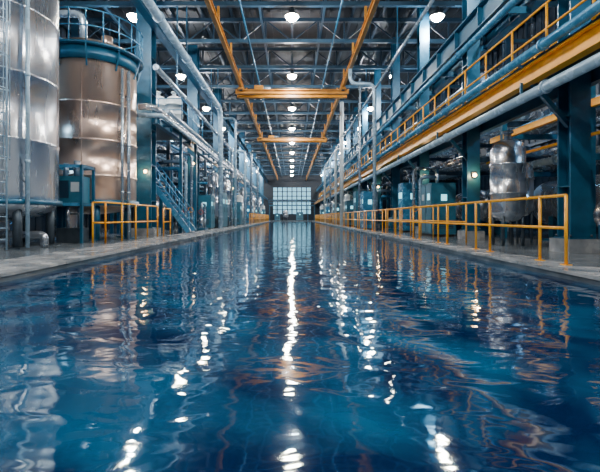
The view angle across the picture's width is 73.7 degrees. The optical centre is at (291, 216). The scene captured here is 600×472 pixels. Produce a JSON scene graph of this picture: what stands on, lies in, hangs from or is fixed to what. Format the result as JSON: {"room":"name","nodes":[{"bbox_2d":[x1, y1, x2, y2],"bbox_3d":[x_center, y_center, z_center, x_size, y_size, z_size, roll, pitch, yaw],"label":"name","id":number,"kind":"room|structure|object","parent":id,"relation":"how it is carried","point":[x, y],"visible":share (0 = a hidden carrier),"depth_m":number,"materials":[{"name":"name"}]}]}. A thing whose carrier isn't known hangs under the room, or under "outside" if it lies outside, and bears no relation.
{"room":"water treatment plant","nodes":[
{"label":"water treatment plant","id":0,"kind":"room"},
{"bbox_2d":[30,25,228,230],"bbox_3d":[-14.025,-5.250,44.125,0.350,12.900,108.250,0,0,0],"label":"wall","id":1,"kind":"structure","parent":0,"point":[36,222],"depth_m":26.99,"materials":[{"name":"blue metal"}]},
{"bbox_2d":[138,113,256,189],"bbox_3d":[-5.542,-4.034,37.855,1.017,0.262,44.290,0,0,0],"label":"pipe","id":2,"kind":"object","parent":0,"point":[140,115],"visible":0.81,"depth_m":18.83,"materials":[{"name":"metal"}]},
{"bbox_2d":[165,109,253,184],"bbox_3d":[-5.325,-4.320,35.250,0.558,0.329,37.500,0,0,0],"label":"pipe","id":3,"kind":"object","parent":2,"relation":"on","point":[167,111],"visible":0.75,"depth_m":21.23,"materials":[{"name":"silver metal"}]},
{"bbox_2d":[96,0,342,176],"bbox_3d":[0.000,-10.060,44.000,18.500,0.520,108.000,0,0,0],"label":"roof","id":4,"kind":"structure","parent":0,"point":[239,1],"depth_m":23.47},
{"bbox_2d":[126,6,135,21],"bbox_3d":[-7.500,-9.660,19.000,0.720,0.720,0.720,0,0,0],"label":"lamp","id":5,"kind":"object","parent":4,"relation":"hanging from","point":[131,15],"visible":0.69,"depth_m":18.83,"materials":[{"name":"metal"}]},
{"bbox_2d":[204,0,277,180],"bbox_3d":[-3.500,-9.435,44.000,0.200,1.130,108.000,0,0,0],"label":"rail","id":6,"kind":"object","parent":4,"relation":"attached to","point":[215,16],"visible":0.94,"depth_m":22.82,"materials":[{"name":"metal"}]},
{"bbox_2d":[235,85,348,98],"bbox_3d":[0.000,-8.810,28.050,7.800,0.660,1.700,0,0,0],"label":"crane","id":7,"kind":"object","parent":6,"relation":"hanging from","point":[259,92],"visible":1,"depth_m":27.58,"materials":[{"name":"yellow paint"}]},
{"bbox_2d":[257,135,326,142],"bbox_3d":[0.000,-8.810,44.950,7.800,0.660,1.700,0,0,0],"label":"crane","id":8,"kind":"object","parent":6,"relation":"hanging from","point":[272,139],"visible":1,"depth_m":44.48,"materials":[{"name":"yellow paint"}]},
{"bbox_2d":[285,7,298,21],"bbox_3d":[0.000,-9.660,19.000,0.720,0.720,0.720,0,0,0],"label":"lamp","id":9,"kind":"object","parent":4,"relation":"hanging from","point":[291,16],"visible":1,"depth_m":18.85,"materials":[{"name":"metal"}]},
{"bbox_2d":[306,0,379,180],"bbox_3d":[3.500,-9.435,44.000,0.200,1.130,108.000,0,0,0],"label":"rail","id":10,"kind":"object","parent":4,"relation":"attached to","point":[368,16],"visible":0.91,"depth_m":22.67,"materials":[{"name":"metal"}]},
{"bbox_2d":[320,0,434,173],"bbox_3d":[5.000,-8.840,41.487,0.140,2.420,61.025,0,0,0],"label":"pipe","id":11,"kind":"object","parent":4,"relation":"attached to","point":[431,2],"visible":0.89,"depth_m":19.03,"materials":[{"name":"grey metal"}]},
{"bbox_2d":[429,6,444,21],"bbox_3d":[6.900,-9.660,19.000,0.720,0.720,0.720,0,0,0],"label":"lamp","id":12,"kind":"object","parent":4,"relation":"hanging from","point":[437,15],"visible":1,"depth_m":18.86,"materials":[{"name":"metal"}]},
{"bbox_2d":[59,0,461,166],"bbox_3d":[0.000,-11.770,44.050,28.400,0.260,108.500,0,0,0],"label":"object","id":13,"kind":"structure","parent":0,"point":[192,12],"depth_m":27.31,"materials":[{"name":"metal"}]},
{"bbox_2d":[200,127,400,138],"bbox_3d":[0.000,-10.700,51.000,27.800,1.400,0.220,0,0,0],"label":"roof truss","id":14,"kind":"object","parent":13,"relation":"attached to","point":[281,128],"depth_m":50.91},
{"bbox_2d":[237,161,323,165],"bbox_3d":[0.000,-10.700,79.000,27.800,1.400,0.220,0,0,0],"label":"roof truss","id":15,"kind":"object","parent":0,"point":[246,161],"depth_m":78.91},
{"bbox_2d":[224,154,339,160],"bbox_3d":[0.000,-10.700,71.000,27.800,1.400,0.220,0,0,0],"label":"roof truss","id":16,"kind":"object","parent":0,"point":[260,159],"depth_m":70.91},
{"bbox_2d":[205,144,370,153],"bbox_3d":[0.000,-10.700,63.000,27.800,1.400,0.220,0,0,0],"label":"roof truss","id":17,"kind":"object","parent":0,"point":[282,145],"depth_m":62.92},
{"bbox_2d":[238,171,344,219],"bbox_3d":[0.000,-5.250,98.150,28.000,12.900,0.300,0,0,0],"label":"wall","id":18,"kind":"structure","parent":0,"point":[313,181],"depth_m":98.00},
{"bbox_2d":[273,187,310,213],"bbox_3d":[0.000,-4.000,98.125,9.660,6.780,0.190,0,0,0],"label":"window","id":19,"kind":"structure","parent":18,"relation":"in","point":[277,191],"depth_m":98.04,"materials":[{"name":"glass"}]},
{"bbox_2d":[201,140,384,148],"bbox_3d":[0.000,-10.700,59.000,27.800,1.400,0.220,0,0,0],"label":"roof truss","id":20,"kind":"object","parent":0,"point":[271,147],"depth_m":58.92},
{"bbox_2d":[237,169,350,174],"bbox_3d":[0.000,-10.700,95.000,27.800,1.400,0.220,0,0,0],"label":"roof truss","id":21,"kind":"object","parent":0,"point":[237,169],"depth_m":94.91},
{"bbox_2d":[237,162,352,168],"bbox_3d":[0.000,-10.700,83.000,27.800,1.400,0.220,0,0,0],"label":"roof truss","id":22,"kind":"object","parent":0,"point":[277,167],"depth_m":82.90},
{"bbox_2d":[237,167,352,172],"bbox_3d":[0.000,-10.700,91.000,27.800,1.400,0.220,0,0,0],"label":"roof truss","id":23,"kind":"object","parent":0,"point":[237,167],"depth_m":90.92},
{"bbox_2d":[183,120,407,131],"bbox_3d":[0.000,-10.700,47.000,27.800,1.400,0.220,0,0,0],"label":"roof truss","id":24,"kind":"object","parent":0,"point":[238,130],"depth_m":46.92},
{"bbox_2d":[200,134,390,143],"bbox_3d":[0.000,-10.700,55.000,27.800,1.400,0.220,0,0,0],"label":"roof truss","id":25,"kind":"object","parent":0,"point":[204,135],"depth_m":54.90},
{"bbox_2d":[59,18,534,43],"bbox_3d":[0.000,-10.700,23.000,27.800,1.400,0.220,0,0,0],"label":"roof truss","id":26,"kind":"object","parent":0,"point":[61,20],"depth_m":22.92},
{"bbox_2d":[223,149,370,156],"bbox_3d":[0.000,-10.700,67.000,27.800,1.400,0.220,0,0,0],"label":"roof truss","id":27,"kind":"object","parent":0,"point":[223,149],"depth_m":66.91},
{"bbox_2d":[0,220,599,286],"bbox_3d":[0.000,1.010,44.000,28.000,0.380,108.000,0,0,0],"label":"floor","id":28,"kind":"structure","parent":0,"point":[529,249],"depth_m":10.41,"materials":[{"name":"concrete"}]},
{"bbox_2d":[0,221,11,238],"bbox_3d":[-11.400,-3.765,15.500,1.880,9.170,1.880,0,0,26],"label":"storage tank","id":29,"kind":"object","parent":28,"relation":"on","point":[2,224],"visible":0.02,"depth_m":14.94,"materials":[{"name":"metal"}]},
{"bbox_2d":[0,0,62,249],"bbox_3d":[-8.280,-3.965,10.895,3.404,9.570,3.614,0,0,0],"label":"storage tank","id":30,"kind":"object","parent":28,"relation":"on","point":[29,29],"visible":1,"depth_m":10.36,"materials":[{"name":"metal"}]},
{"bbox_2d":[42,209,76,236],"bbox_3d":[-10.200,-2.865,17.800,1.680,7.370,1.680,0,0,27],"label":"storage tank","id":31,"kind":"object","parent":28,"relation":"on","point":[73,216],"visible":0.03,"depth_m":17.20,"materials":[{"name":"metal"}]},
{"bbox_2d":[71,19,78,36],"bbox_3d":[-12.400,-5.240,23.000,0.600,12.120,0.600,0,0,0],"label":"steel column","id":32,"kind":"structure","parent":28,"relation":"on","point":[74,27],"depth_m":22.80,"materials":[{"name":"metal"}]},
{"bbox_2d":[56,161,94,242],"bbox_3d":[-7.075,-0.490,12.925,1.030,2.620,0.830,0,0,0],"label":"cabinet","id":33,"kind":"object","parent":28,"relation":"on","point":[74,191],"visible":0.83,"depth_m":12.65,"materials":[{"name":"blue metal"}]},
{"bbox_2d":[54,6,143,240],"bbox_3d":[-7.830,-3.494,15.361,4.302,8.628,3.519,0,0,33],"label":"storage tank","id":34,"kind":"object","parent":28,"relation":"on","point":[98,79],"visible":0.74,"depth_m":13.96,"materials":[{"name":"metal"}]},
{"bbox_2d":[92,201,157,242],"bbox_3d":[-6.050,0.166,14.975,0.464,1.308,4.914,0,0,0],"label":"safety railing","id":35,"kind":"object","parent":28,"relation":"on","point":[105,222],"visible":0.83,"depth_m":13.73,"materials":[{"name":"metal"}]},
{"bbox_2d":[0,221,269,277],"bbox_3d":[-4.590,0.798,40.000,1.280,0.045,89.976,0,0,0],"label":"trim","id":36,"kind":"structure","parent":28,"relation":"on","point":[13,266],"depth_m":8.49,"materials":[{"name":"concrete"}]},
{"bbox_2d":[249,213,268,223],"bbox_3d":[-4.450,0.185,59.000,0.069,1.180,34.069,0,0,0],"label":"safety railing","id":37,"kind":"object","parent":36,"relation":"on","point":[258,218],"visible":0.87,"depth_m":51.68,"materials":[{"name":"metal"}]},
{"bbox_2d":[131,0,160,235],"bbox_3d":[-6.550,-5.240,18.000,0.990,12.120,0.990,0,0,0],"label":"steel column","id":38,"kind":"structure","parent":28,"relation":"on","point":[146,86],"depth_m":17.67,"materials":[{"name":"metal"}]},
{"bbox_2d":[152,118,267,199],"bbox_3d":[-6.050,-4.300,57.800,0.250,0.350,80.200,0,0,0],"label":"girder","id":39,"kind":"object","parent":38,"relation":"attached to","point":[159,122],"visible":0.68,"depth_m":23.74,"materials":[{"name":"metal"}]},
{"bbox_2d":[138,104,255,187],"bbox_3d":[-5.672,-4.330,37.840,0.756,0.351,44.320,0,0,0],"label":"pipe","id":40,"kind":"object","parent":39,"relation":"on","point":[153,107],"visible":0.52,"depth_m":17.15,"materials":[{"name":"metal"}]},
{"bbox_2d":[117,162,195,233],"bbox_3d":[-6.763,-1.052,20.600,3.733,3.745,2.800,0,0,0],"label":"stair","id":41,"kind":"structure","parent":28,"relation":"on","point":[164,196],"depth_m":19.41,"materials":[{"name":"metal"}]},
{"bbox_2d":[110,98,203,233],"bbox_3d":[-7.100,-2.482,21.700,3.600,6.604,4.600,0,0,0],"label":"platform","id":42,"kind":"object","parent":28,"relation":"on","point":[161,135],"visible":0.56,"depth_m":20.71,"materials":[{"name":"metal"}]},
{"bbox_2d":[156,91,165,120],"bbox_3d":[-7.300,-5.735,21.800,1.040,2.150,1.040,0,0,0],"label":"vessel","id":43,"kind":"object","parent":42,"relation":"on","point":[161,101],"visible":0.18,"depth_m":21.45,"materials":[{"name":"silver metal"}]},
{"bbox_2d":[165,91,180,120],"bbox_3d":[-6.250,-5.635,21.200,0.940,1.950,0.940,0,0,0],"label":"vessel","id":44,"kind":"object","parent":42,"relation":"on","point":[169,103],"visible":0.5,"depth_m":20.82,"materials":[{"name":"silver metal"}]},
{"bbox_2d":[156,194,165,228],"bbox_3d":[-9.300,-0.390,27.250,1.660,2.420,3.540,0,0,0],"label":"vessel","id":45,"kind":"object","parent":28,"relation":"on","point":[157,197],"visible":0.09,"depth_m":26.11,"materials":[{"name":"metal"}]},
{"bbox_2d":[158,153,193,231],"bbox_3d":[-6.441,-1.375,22.269,2.010,4.390,0.362,0,0,3],"label":"pipe manifold","id":46,"kind":"object","parent":28,"relation":"on","point":[171,161],"visible":0.53,"depth_m":22.24,"materials":[{"name":"blue metal"}]},
{"bbox_2d":[107,141,246,229],"bbox_3d":[-9.500,-2.620,48.000,4.000,6.880,48.000,0,0,0],"label":"rack","id":47,"kind":"object","parent":28,"relation":"on","point":[163,148],"visible":0.13,"depth_m":29.72,"materials":[{"name":"blue metal"}]},
{"bbox_2d":[142,0,223,227],"bbox_3d":[-5.000,-4.615,15.598,0.442,10.870,25.246,0,0,0],"label":"pipe","id":48,"kind":"object","parent":28,"relation":"on","point":[158,16],"visible":0.98,"depth_m":21.52,"materials":[{"name":"metal"}]},
{"bbox_2d":[153,6,232,225],"bbox_3d":[-5.450,-4.615,26.078,0.312,10.870,20.156,0,0,0],"label":"pipe","id":49,"kind":"object","parent":28,"relation":"on","point":[156,67],"visible":0.83,"depth_m":24.21,"materials":[{"name":"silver metal"}]},
{"bbox_2d":[187,45,199,227],"bbox_3d":[-6.550,-5.240,26.600,0.990,12.120,0.990,0,0,0],"label":"steel column","id":50,"kind":"structure","parent":28,"relation":"on","point":[193,95],"depth_m":26.27,"materials":[{"name":"metal"}]},
{"bbox_2d":[131,0,267,182],"bbox_3d":[-6.050,-8.650,53.450,0.340,0.600,88.900,0,0,0],"label":"girder","id":51,"kind":"object","parent":50,"relation":"attached to","point":[140,6],"visible":0.7,"depth_m":21.90,"materials":[{"name":"metal"}]},
{"bbox_2d":[183,203,207,230],"bbox_3d":[-5.900,-0.030,24.702,1.400,1.700,1.404,0,0,0],"label":"pump skid","id":52,"kind":"object","parent":28,"relation":"on","point":[202,220],"visible":0.55,"depth_m":24.35,"materials":[{"name":"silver metal"}]},
{"bbox_2d":[198,188,214,228],"bbox_3d":[-5.585,-0.530,26.195,0.870,2.700,1.250,0,0,0],"label":"tall cabinet","id":53,"kind":"object","parent":28,"relation":"on","point":[209,200],"visible":0.73,"depth_m":25.60,"materials":[{"name":"metal"}]},
{"bbox_2d":[207,170,217,227],"bbox_3d":[-5.600,-1.270,28.500,0.840,4.180,0.840,0,0,30],"label":"vessel","id":54,"kind":"object","parent":28,"relation":"on","point":[212,186],"visible":0.58,"depth_m":28.16,"materials":[{"name":"metal"}]},
{"bbox_2d":[213,88,221,171],"bbox_3d":[-6.550,-5.240,35.200,0.990,12.120,0.990,0,0,0],"label":"steel column","id":55,"kind":"structure","parent":28,"relation":"on","point":[215,118],"depth_m":34.87,"materials":[{"name":"metal"}]},
{"bbox_2d":[214,192,227,227],"bbox_3d":[-5.485,-0.730,30.195,0.970,3.100,2.050,0,0,0],"label":"tall cabinet","id":56,"kind":"object","parent":28,"relation":"on","point":[225,196],"visible":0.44,"depth_m":30.22,"materials":[{"name":"metal"}]},
{"bbox_2d":[223,176,229,226],"bbox_3d":[-5.550,-1.270,33.000,0.940,4.180,0.940,0,0,30],"label":"vessel","id":57,"kind":"object","parent":28,"relation":"on","point":[226,183],"visible":0.47,"depth_m":32.73,"materials":[{"name":"metal"}]},
{"bbox_2d":[223,117,236,225],"bbox_3d":[-5.350,-3.790,33.600,1.460,9.220,0.260,0,0,0],"label":"riser pipe","id":58,"kind":"object","parent":28,"relation":"on","point":[232,118],"visible":0.91,"depth_m":33.53,"materials":[{"name":"metal"}]},
{"bbox_2d":[229,115,235,224],"bbox_3d":[-6.550,-5.240,43.800,0.990,12.120,0.990,0,0,0],"label":"steel column","id":59,"kind":"structure","parent":28,"relation":"on","point":[233,116],"depth_m":43.48,"materials":[{"name":"metal"}]},
{"bbox_2d":[233,202,241,225],"bbox_3d":[-5.385,-0.551,38.895,0.970,2.743,1.450,0,0,0],"label":"tall cabinet","id":60,"kind":"object","parent":28,"relation":"on","point":[239,204],"visible":0.5,"depth_m":38.18,"materials":[{"name":"metal"}]},
{"bbox_2d":[232,150,245,224],"bbox_3d":[-5.280,-2.950,40.000,1.472,7.540,0.312,0,0,0],"label":"riser pipe","id":61,"kind":"object","parent":28,"relation":"on","point":[243,151],"visible":0.86,"depth_m":39.89,"materials":[{"name":"metal"}]},
{"bbox_2d":[239,132,244,189],"bbox_3d":[-6.550,-5.240,52.400,0.990,12.120,0.990,0,0,0],"label":"steel column","id":62,"kind":"structure","parent":28,"relation":"on","point":[241,156],"depth_m":52.07,"materials":[{"name":"metal"}]},
{"bbox_2d":[240,151,252,223],"bbox_3d":[-5.381,-3.460,47.000,1.526,8.560,0.364,0,0,0],"label":"riser pipe","id":63,"kind":"object","parent":28,"relation":"on","point":[247,152],"visible":0.77,"depth_m":46.88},
{"bbox_2d":[247,142,250,204],"bbox_3d":[-6.550,-5.240,61.000,0.990,12.120,0.990,0,0,0],"label":"steel column","id":64,"kind":"structure","parent":28,"relation":"on","point":[249,145],"depth_m":60.67,"materials":[{"name":"metal"}]},
{"bbox_2d":[248,165,258,213],"bbox_3d":[-5.381,-3.210,56.000,1.526,8.060,0.364,0,0,0],"label":"riser pipe","id":65,"kind":"object","parent":28,"relation":"on","point":[257,183],"visible":0.77,"depth_m":55.86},
{"bbox_2d":[252,154,255,221],"bbox_3d":[-6.550,-5.240,69.600,0.990,12.120,0.990,0,0,0],"label":"steel column","id":66,"kind":"structure","parent":28,"relation":"on","point":[253,168],"depth_m":69.27,"materials":[{"name":"metal"}]},
{"bbox_2d":[269,200,314,220],"bbox_3d":[0.000,-1.508,90.580,10.480,4.655,1.240,0,0,0],"label":"footbridge","id":67,"kind":"object","parent":28,"relation":"on","point":[275,202],"visible":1,"depth_m":89.99,"materials":[{"name":"blue metal"}]},
{"bbox_2d":[0,221,599,471],"bbox_3d":[0.000,0.900,39.500,7.960,0.001,89.000,0,0,0],"label":"pool water","id":68,"kind":"object","parent":28,"relation":"in","point":[274,346],"visible":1,"depth_m":2.53,"materials":[{"name":"liquid"}]},
{"bbox_2d":[324,167,333,221],"bbox_3d":[5.324,-3.210,58.000,1.512,8.060,0.364,0,0,0],"label":"riser pipe","id":69,"kind":"object","parent":28,"relation":"on","point":[326,167],"visible":0.93,"depth_m":57.88,"materials":[{"name":"white metal"}]},
{"bbox_2d":[329,159,339,217],"bbox_3d":[5.394,-3.200,50.000,1.500,8.040,0.312,0,0,0],"label":"riser pipe","id":70,"kind":"object","parent":28,"relation":"on","point":[330,179],"visible":0.83,"depth_m":49.91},
{"bbox_2d":[332,200,339,223],"bbox_3d":[5.385,-0.604,47.895,0.970,2.848,1.450,0,0,0],"label":"tall cabinet","id":71,"kind":"object","parent":28,"relation":"on","point":[338,205],"visible":0.61,"depth_m":47.18,"materials":[{"name":"metal"}]},
{"bbox_2d":[334,148,347,223],"bbox_3d":[5.274,-3.305,43.000,1.485,8.250,0.338,0,0,0],"label":"riser pipe","id":72,"kind":"object","parent":28,"relation":"on","point":[337,149],"visible":0.9,"depth_m":42.88,"materials":[{"name":"white metal"}]},
{"bbox_2d":[339,102,343,225],"bbox_3d":[4.350,-4.615,35.000,0.442,10.870,0.442,0,0,0],"label":"riser pipe","id":73,"kind":"object","parent":28,"relation":"on","point":[341,136],"visible":0.94,"depth_m":34.84,"materials":[{"name":"white metal"}]},
{"bbox_2d":[346,120,349,193],"bbox_3d":[6.550,-5.240,46.750,0.690,12.120,0.690,0,0,0],"label":"steel column","id":74,"kind":"structure","parent":28,"relation":"on","point":[347,125],"depth_m":46.52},
{"bbox_2d":[344,196,352,225],"bbox_3d":[5.385,-0.569,36.795,0.970,2.778,1.450,0,0,0],"label":"tall cabinet","id":75,"kind":"object","parent":28,"relation":"on","point":[348,203],"visible":0.56,"depth_m":36.08,"materials":[{"name":"metal"}]},
{"bbox_2d":[353,107,357,191],"bbox_3d":[6.550,-5.240,41.400,0.690,12.120,0.690,0,0,0],"label":"steel column","id":76,"kind":"structure","parent":28,"relation":"on","point":[355,126],"depth_m":41.17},
{"bbox_2d":[353,191,362,227],"bbox_3d":[5.385,-0.830,31.595,0.970,3.300,1.250,0,0,0],"label":"tall cabinet","id":77,"kind":"object","parent":28,"relation":"on","point":[355,193],"visible":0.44,"depth_m":31.03,"materials":[{"name":"metal"}]},
{"bbox_2d":[358,78,360,227],"bbox_3d":[4.900,-4.615,29.000,0.234,10.870,0.234,0,0,0],"label":"riser pipe","id":78,"kind":"object","parent":28,"relation":"on","point":[359,79],"visible":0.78,"depth_m":28.93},
{"bbox_2d":[348,68,376,230],"bbox_3d":[4.242,-4.040,24.000,1.703,9.720,0.286,0,0,0],"label":"riser pipe","id":79,"kind":"object","parent":28,"relation":"on","point":[351,81],"visible":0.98,"depth_m":23.90,"materials":[{"name":"metal"}]},
{"bbox_2d":[362,91,367,190],"bbox_3d":[6.550,-5.240,36.050,0.690,12.120,0.690,0,0,0],"label":"steel column","id":80,"kind":"structure","parent":28,"relation":"on","point":[365,111],"depth_m":35.82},
{"bbox_2d":[360,185,376,229],"bbox_3d":[4.935,-0.630,25.995,0.870,2.900,1.250,0,0,0],"label":"tall cabinet","id":81,"kind":"object","parent":28,"relation":"on","point":[366,197],"visible":0.8,"depth_m":25.38,"materials":[{"name":"metal"}]},
{"bbox_2d":[374,69,380,227],"bbox_3d":[6.550,-5.240,30.700,0.690,12.120,0.690,0,0,0],"label":"steel column","id":82,"kind":"structure","parent":28,"relation":"on","point":[377,73],"depth_m":30.47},
{"bbox_2d":[371,184,390,227],"bbox_3d":[6.641,-0.775,28.870,2.012,3.190,0.363,0,0,-4],"label":"pipe manifold","id":83,"kind":"object","parent":28,"relation":"on","point":[387,190],"visible":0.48,"depth_m":28.83,"materials":[{"name":"grey metal"}]},
{"bbox_2d":[386,216,398,230],"bbox_3d":[6.200,-0.030,23.602,1.400,1.700,1.404,0,0,0],"label":"pump skid","id":84,"kind":"object","parent":28,"relation":"on","point":[391,224],"visible":0.19,"depth_m":23.14,"materials":[{"name":"blue metal"}]},
{"bbox_2d":[389,37,399,227],"bbox_3d":[6.550,-5.240,25.350,0.690,12.120,0.690,0,0,0],"label":"steel column","id":85,"kind":"structure","parent":28,"relation":"on","point":[395,68],"depth_m":25.12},
{"bbox_2d":[398,175,416,231],"bbox_3d":[6.385,-0.730,21.695,1.070,3.100,1.050,0,0,0],"label":"tall cabinet","id":86,"kind":"object","parent":28,"relation":"on","point":[404,192],"visible":0.56,"depth_m":21.18,"materials":[{"name":"metal"}]},
{"bbox_2d":[316,0,509,191],"bbox_3d":[6.100,-6.400,50.700,0.360,0.750,94.400,0,0,0],"label":"girder","id":87,"kind":"object","parent":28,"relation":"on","point":[485,10],"visible":0.69,"depth_m":16.38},
{"bbox_2d":[323,0,520,186],"bbox_3d":[5.830,-5.742,38.237,0.480,0.645,70.475,0,0,0],"label":"pipe","id":88,"kind":"object","parent":87,"relation":"attached to","point":[459,54],"visible":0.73,"depth_m":13.96,"materials":[{"name":"metal"}]},
{"bbox_2d":[328,6,530,182],"bbox_3d":[6.600,-6.393,45.336,1.066,0.685,82.992,0,0,0],"label":"lattice","id":89,"kind":"object","parent":87,"relation":"on","point":[516,10],"visible":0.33,"depth_m":15.92,"materials":[{"name":"blue metal"}]},
{"bbox_2d":[321,0,546,191],"bbox_3d":[7.100,-6.400,50.700,0.300,0.500,94.400,0,0,0],"label":"girder","id":90,"kind":"object","parent":89,"relation":"attached to","point":[507,23],"visible":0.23,"depth_m":14.34,"materials":[{"name":"metal"}]},
{"bbox_2d":[314,0,599,205],"bbox_3d":[6.170,-3.346,50.486,1.660,2.556,94.628,0,0,0],"label":"elevated walkway","id":91,"kind":"object","parent":87,"relation":"on","point":[584,43],"visible":0.62,"depth_m":11.04,"materials":[{"name":"yellow paint"}]},
{"bbox_2d":[318,0,599,198],"bbox_3d":[5.355,-3.592,40.500,0.490,0.275,75.000,0,0,0],"label":"pipe","id":92,"kind":"object","parent":91,"relation":"attached to","point":[543,44],"visible":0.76,"depth_m":9.35,"materials":[{"name":"metal"}]},
{"bbox_2d":[415,0,428,233],"bbox_3d":[6.550,-5.240,20.000,0.690,12.120,0.690,0,0,0],"label":"steel column","id":93,"kind":"structure","parent":28,"relation":"on","point":[423,28],"depth_m":19.77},
{"bbox_2d":[387,204,466,243],"bbox_3d":[5.400,0.198,17.475,0.048,1.244,10.196,0,0,0],"label":"safety railing","id":94,"kind":"object","parent":28,"relation":"on","point":[421,220],"visible":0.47,"depth_m":15.71,"materials":[{"name":"metal"}]},
{"bbox_2d":[410,167,446,233],"bbox_3d":[6.591,-0.775,18.870,2.012,3.190,0.363,0,0,-4],"label":"pipe manifold","id":95,"kind":"object","parent":28,"relation":"on","point":[436,169],"visible":0.37,"depth_m":18.84,"materials":[{"name":"grey metal"}]},
{"bbox_2d":[420,173,456,236],"bbox_3d":[6.285,-0.530,17.295,1.070,2.700,1.450,0,0,0],"label":"tall cabinet","id":96,"kind":"object","parent":28,"relation":"on","point":[437,193],"visible":0.84,"depth_m":16.58,"materials":[{"name":"metal"}]},
{"bbox_2d":[339,72,556,226],"bbox_3d":[9.500,-2.620,43.700,4.000,6.880,54.200,0,0,0],"label":"rack","id":97,"kind":"object","parent":28,"relation":"on","point":[452,168],"visible":0.17,"depth_m":21.44,"materials":[{"name":"blue metal"}]},
{"bbox_2d":[314,221,599,280],"bbox_3d":[4.340,0.798,40.000,0.780,0.045,89.976,0,0,0],"label":"trim","id":98,"kind":"structure","parent":28,"relation":"on","point":[585,271],"depth_m":7.66,"materials":[{"name":"concrete"}]},
{"bbox_2d":[317,213,336,224],"bbox_3d":[4.420,0.185,56.000,0.069,1.180,40.069,0,0,0],"label":"safety railing","id":99,"kind":"object","parent":98,"relation":"on","point":[321,215],"visible":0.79,"depth_m":48.80,"materials":[{"name":"metal"}]},
{"bbox_2d":[343,194,571,265],"bbox_3d":[4.420,0.200,20.430,0.120,1.151,28.080,0,0,0],"label":"safety railing","id":100,"kind":"object","parent":98,"relation":"on","point":[540,227],"visible":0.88,"depth_m":8.91,"materials":[{"name":"metal"}]},
{"bbox_2d":[327,52,599,206],"bbox_3d":[5.300,-1.140,38.237,0.286,3.920,70.475,0,0,0],"label":"pipe","id":101,"kind":"object","parent":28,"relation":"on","point":[546,86],"visible":0.85,"depth_m":9.40,"materials":[{"name":"metal"}]},
{"bbox_2d":[458,0,484,239],"bbox_3d":[6.550,-5.240,14.650,0.690,12.120,0.690,0,0,0],"label":"steel column","id":102,"kind":"structure","parent":28,"relation":"on","point":[470,138],"depth_m":14.42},
{"bbox_2d":[456,187,499,233],"bbox_3d":[9.300,-0.340,20.250,1.660,2.320,3.540,0,0,0],"label":"vessel","id":103,"kind":"object","parent":28,"relation":"on","point":[484,194],"visible":0.23,"depth_m":19.08,"materials":[{"name":"metal"}]},
{"bbox_2d":[489,130,526,245],"bbox_3d":[6.200,-0.820,11.500,0.960,3.280,0.960,0,0,0],"label":"vessel","id":104,"kind":"object","parent":28,"relation":"on","point":[508,163],"visible":0.96,"depth_m":11.15,"materials":[{"name":"metal"}]},
{"bbox_2d":[502,33,515,230],"bbox_3d":[12.400,-5.240,23.000,0.600,12.120,0.600,0,0,0],"label":"steel column","id":105,"kind":"structure","parent":28,"relation":"on","point":[506,48],"depth_m":22.80,"materials":[{"name":"metal"}]},
{"bbox_2d":[509,162,534,243],"bbox_3d":[7.200,-0.570,12.600,0.760,2.780,0.760,0,0,0],"label":"vessel","id":106,"kind":"object","parent":28,"relation":"on","point":[530,178],"visible":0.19,"depth_m":12.30,"materials":[{"name":"metal"}]},
{"bbox_2d":[486,85,599,238],"bbox_3d":[9.625,-2.215,10.300,3.330,6.070,12.600,0,0,0],"label":"rack","id":107,"kind":"object","parent":28,"relation":"on","point":[545,127],"visible":0.27,"depth_m":13.43,"materials":[{"name":"blue metal"}]},
{"bbox_2d":[533,175,599,240],"bbox_3d":[9.500,-0.340,11.750,1.660,2.320,6.540,0,0,0],"label":"vessel","id":108,"kind":"object","parent":28,"relation":"on","point":[549,205],"visible":0.39,"depth_m":13.70,"materials":[{"name":"metal"}]},
{"bbox_2d":[549,0,599,253],"bbox_3d":[6.550,-5.240,9.300,0.690,12.120,0.690,0,0,0],"label":"steel column","id":109,"kind":"structure","parent":28,"relation":"on","point":[573,96],"depth_m":9.07,"materials":[{"name":"metal"}]},
{"bbox_2d":[593,203,599,238],"bbox_3d":[7.600,0.075,8.700,0.900,1.490,2.240,0,0,0],"label":"vessel","id":110,"kind":"object","parent":28,"relation":"on","point":[596,214],"visible":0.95,"depth_m":9.47,"materials":[{"name":"metal"}]},
{"bbox_2d":[183,111,416,123],"bbox_3d":[0.000,-10.700,43.000,27.800,1.400,0.220,0,0,0],"label":"roof truss","id":111,"kind":"object","parent":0,"point":[346,122],"depth_m":42.91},
{"bbox_2d":[156,88,450,102],"bbox_3d":[0.000,-10.700,35.000,27.800,1.400,0.220,0,0,0],"label":"roof truss","id":112,"kind":"object","parent":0,"point":[201,101],"depth_m":34.91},
{"bbox_2d":[62,0,551,166],"bbox_3d":[0.000,-11.520,44.000,27.340,0.240,108.000,0,0,0],"label":"roof purlins","id":113,"kind":"structure","parent":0,"point":[169,9],"depth_m":26.43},
{"bbox_2d":[183,103,430,114],"bbox_3d":[0.000,-10.700,39.000,27.800,1.400,0.220,0,0,0],"label":"roof truss","id":114,"kind":"object","parent":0,"point":[203,113],"depth_m":38.96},
{"bbox_2d":[59,0,556,6],"bbox_3d":[0.000,-10.700,19.000,27.800,1.400,0.220,0,0,0],"label":"roof truss","id":115,"kind":"object","parent":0,"point":[102,3],"depth_m":18.91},
{"bbox_2d":[156,69,461,87],"bbox_3d":[0.000,-10.700,31.000,27.800,1.400,0.220,0,0,0],"label":"roof truss","id":116,"kind":"object","parent":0,"point":[214,71],"depth_m":30.91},
{"bbox_2d":[121,47,498,68],"bbox_3d":[0.000,-10.700,27.000,27.800,1.400,0.220,0,0,0],"label":"roof truss","id":117,"kind":"object","parent":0,"point":[158,49],"depth_m":26.91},
{"bbox_2d":[350,0,599,234],"bbox_3d":[14.025,-5.250,44.125,0.350,12.900,108.250,0,0,0],"label":"wall","id":118,"kind":"structure","parent":0,"point":[534,28],"depth_m":23.60,"materials":[{"name":"blue metal"}]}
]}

